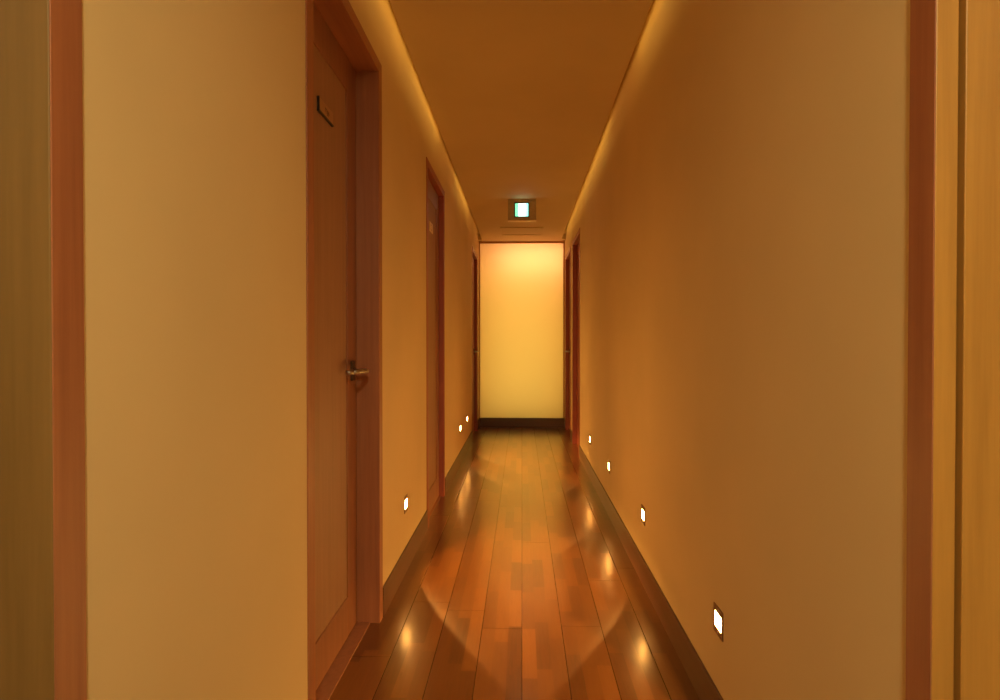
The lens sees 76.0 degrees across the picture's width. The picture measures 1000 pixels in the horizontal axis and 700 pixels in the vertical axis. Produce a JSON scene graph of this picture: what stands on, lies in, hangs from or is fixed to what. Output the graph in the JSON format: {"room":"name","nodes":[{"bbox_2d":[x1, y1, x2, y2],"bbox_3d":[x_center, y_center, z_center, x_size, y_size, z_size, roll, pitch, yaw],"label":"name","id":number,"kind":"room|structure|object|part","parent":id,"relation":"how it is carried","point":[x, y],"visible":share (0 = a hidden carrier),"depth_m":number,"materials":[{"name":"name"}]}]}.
{"room":"hotel corridor","nodes":[
{"label":"hotel corridor","id":0,"kind":"room"},
{"bbox_2d":[82,0,478,699],"bbox_3d":[-0.518,-0.258,3.427,0.160,2.620,10.420,0,1,2],"label":"wall","id":1,"kind":"structure","parent":0,"point":[194,111],"depth_m":1.19,"materials":[{"name":"paint"}]},
{"bbox_2d":[0,0,86,699],"bbox_3d":[-0.620,-0.004,0.364,0.166,2.180,0.886,0,1,2],"label":"door","id":2,"kind":"structure","parent":1,"relation":"in","point":[43,525],"depth_m":0.75,"materials":[{"name":"brown wood"}]},
{"bbox_3d":[-0.538,-0.004,0.362,0.002,2.180,0.886,0,1,2],"label":"casing","id":3,"kind":"part","parent":2,"relation":"part of","materials":[{"name":"brown wood"}]},
{"bbox_2d":[305,0,382,699],"bbox_3d":[-0.562,-0.023,2.092,0.164,2.181,0.880,0,1,2],"label":"door","id":4,"kind":"structure","parent":1,"relation":"in","point":[344,71],"depth_m":2.29,"materials":[{"name":"brown wood"}]},
{"bbox_3d":[-0.570,-0.780,2.090,0.005,0.042,0.150,0,1,2],"label":"name plate","id":5,"kind":"part","parent":4,"relation":"part of","materials":[{"name":"brown wood"}]},
{"bbox_3d":[-0.586,-0.018,2.093,0.026,1.868,0.516,0,1,2],"label":"panel","id":6,"kind":"part","parent":4,"relation":"part of","materials":[{"name":"brown wood"}]},
{"bbox_3d":[-0.580,1.064,2.105,0.127,0.004,0.772,0,1,2],"label":"sill","id":7,"kind":"part","parent":4,"relation":"part of","materials":[{"name":"brown wood"}]},
{"bbox_3d":[-0.554,0.079,2.409,0.008,0.072,0.042,0,1,2],"label":"handle","id":8,"kind":"part","parent":4,"relation":"part of","materials":[{"name":"metal"}]},
{"bbox_3d":[-0.523,0.079,2.349,0.061,0.021,0.149,0,1,2],"label":"lever","id":9,"kind":"part","parent":4,"relation":"part of","materials":[{"name":"metal"}]},
{"bbox_2d":[404,494,407,513],"bbox_3d":[-0.449,0.735,3.058,0.004,0.078,0.080,0,1,2],"label":"step light","id":10,"kind":"object","parent":1,"relation":"attached to","point":[406,496],"visible":1,"depth_m":3.05,"materials":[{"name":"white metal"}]},
{"bbox_2d":[383,418,479,616],"bbox_3d":[-0.441,0.996,3.252,0.007,0.118,10.048,0,1,2],"label":"baseboard","id":11,"kind":"structure","parent":1,"relation":"attached to","point":[397,574],"depth_m":3.18,"materials":[{"name":"brown wood"}]},
{"bbox_2d":[426,157,444,526],"bbox_3d":[-0.491,-0.040,4.154,0.164,2.170,0.860,0,1,2],"label":"door","id":12,"kind":"structure","parent":1,"relation":"in","point":[435,194],"depth_m":4.33,"materials":[{"name":"red wood"}]},
{"bbox_3d":[-0.447,-0.793,4.148,0.005,0.060,0.145,0,1,2],"label":"name plate","id":13,"kind":"part","parent":12,"relation":"part of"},
{"bbox_3d":[-0.463,-0.035,4.153,0.026,1.857,0.496,0,1,2],"label":"panel","id":14,"kind":"part","parent":12,"relation":"part of","materials":[{"name":"brown wood"}]},
{"bbox_3d":[-0.503,1.042,4.166,0.140,0.004,0.752,0,1,2],"label":"sill","id":15,"kind":"part","parent":12,"relation":"part of","materials":[{"name":"brown wood"}]},
{"bbox_2d":[472,247,478,433],"bbox_3d":[-0.361,-0.075,7.537,0.192,2.165,0.880,0,1,2],"label":"door","id":16,"kind":"structure","parent":1,"relation":"in","point":[475,351],"depth_m":7.92,"materials":[{"name":"red wood"}]},
{"bbox_2d":[329,427,699,699],"bbox_3d":[0.113,1.093,3.370,1.426,0.080,10.520,0,1,2],"label":"floor","id":17,"kind":"structure","parent":0,"point":[520,583],"depth_m":2.68,"materials":[{"name":"brown wood"}]},
{"bbox_2d":[389,0,652,241],"bbox_3d":[0.114,-1.456,3.382,1.426,0.222,10.600,0,1,2],"label":"ceiling","id":18,"kind":"structure","parent":0,"point":[521,95],"depth_m":3.29,"materials":[{"name":"paint"}]},
{"bbox_2d":[500,227,542,234],"bbox_3d":[0.253,-1.387,7.476,0.490,0.009,0.470,0,1,2],"label":"ceiling hatch","id":19,"kind":"object","parent":18,"relation":"attached to","point":[504,230],"visible":1,"depth_m":7.44,"materials":[{"name":"paper"}]},
{"bbox_2d":[508,199,535,221],"bbox_3d":[0.202,-1.275,5.848,0.260,0.198,0.070,0,1,2],"label":"exit sign","id":20,"kind":"object","parent":18,"relation":"attached to","point":[519,210],"visible":1,"depth_m":5.82,"materials":[{"name":"white plastic"}]},
{"bbox_2d":[565,0,909,699],"bbox_3d":[0.747,-0.257,3.384,0.160,2.620,10.420,0,1,2],"label":"wall","id":21,"kind":"structure","parent":0,"point":[740,211],"depth_m":1.50,"materials":[{"name":"paint"}]},
{"bbox_2d":[480,418,564,427],"bbox_3d":[0.281,0.939,8.271,1.106,0.122,0.030,0,1,2],"label":"baseboard","id":22,"kind":"structure","parent":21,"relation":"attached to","point":[484,422],"depth_m":8.26,"materials":[{"name":"brown wood"}]},
{"bbox_2d":[479,241,564,417],"bbox_3d":[0.281,-0.261,8.261,1.104,2.277,0.023,0,1,2],"label":"wall","id":23,"kind":"structure","parent":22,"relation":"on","point":[522,283],"depth_m":8.26,"materials":[{"name":"beige paint"}]},
{"bbox_2d":[565,246,570,431],"bbox_3d":[0.882,-0.084,7.649,0.182,2.180,0.870,0,1,2],"label":"door","id":24,"kind":"structure","parent":21,"relation":"in","point":[568,255],"depth_m":8.03,"materials":[{"name":"red wood"}]},
{"bbox_2d":[572,228,579,448],"bbox_3d":[0.852,-0.074,6.509,0.164,2.185,0.890,0,1,2],"label":"door","id":25,"kind":"structure","parent":21,"relation":"in","point":[576,242],"depth_m":6.89,"materials":[{"name":"red wood"}]},
{"bbox_2d":[641,504,644,525],"bbox_3d":[0.647,0.746,2.897,0.004,0.078,0.080,0,1,2],"label":"step light","id":26,"kind":"object","parent":21,"relation":"attached to","point":[642,506],"visible":1,"depth_m":2.89,"materials":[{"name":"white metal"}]},
{"bbox_2d":[564,419,722,699],"bbox_3d":[0.657,0.996,3.214,0.007,0.118,10.048,0,1,2],"label":"baseboard","id":27,"kind":"structure","parent":21,"relation":"attached to","point":[703,684],"depth_m":2.49,"materials":[{"name":"brown wood"}]},
{"bbox_2d":[713,602,722,641],"bbox_3d":[0.609,0.758,1.788,0.004,0.078,0.080,0,1,2],"label":"step light","id":28,"kind":"object","parent":21,"relation":"attached to","point":[717,613],"visible":1,"depth_m":1.79,"materials":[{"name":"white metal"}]},
{"bbox_2d":[905,0,999,699],"bbox_3d":[0.642,-0.005,0.424,0.166,2.180,0.952,0,1,2],"label":"door","id":29,"kind":"structure","parent":21,"relation":"in","point":[953,545],"depth_m":0.85,"materials":[{"name":"brown wood"}]},
{"bbox_3d":[0.560,-0.005,0.427,0.002,2.180,0.952,0,1,2],"label":"casing","id":30,"kind":"part","parent":29,"relation":"part of","materials":[{"name":"brown wood"}]}
]}

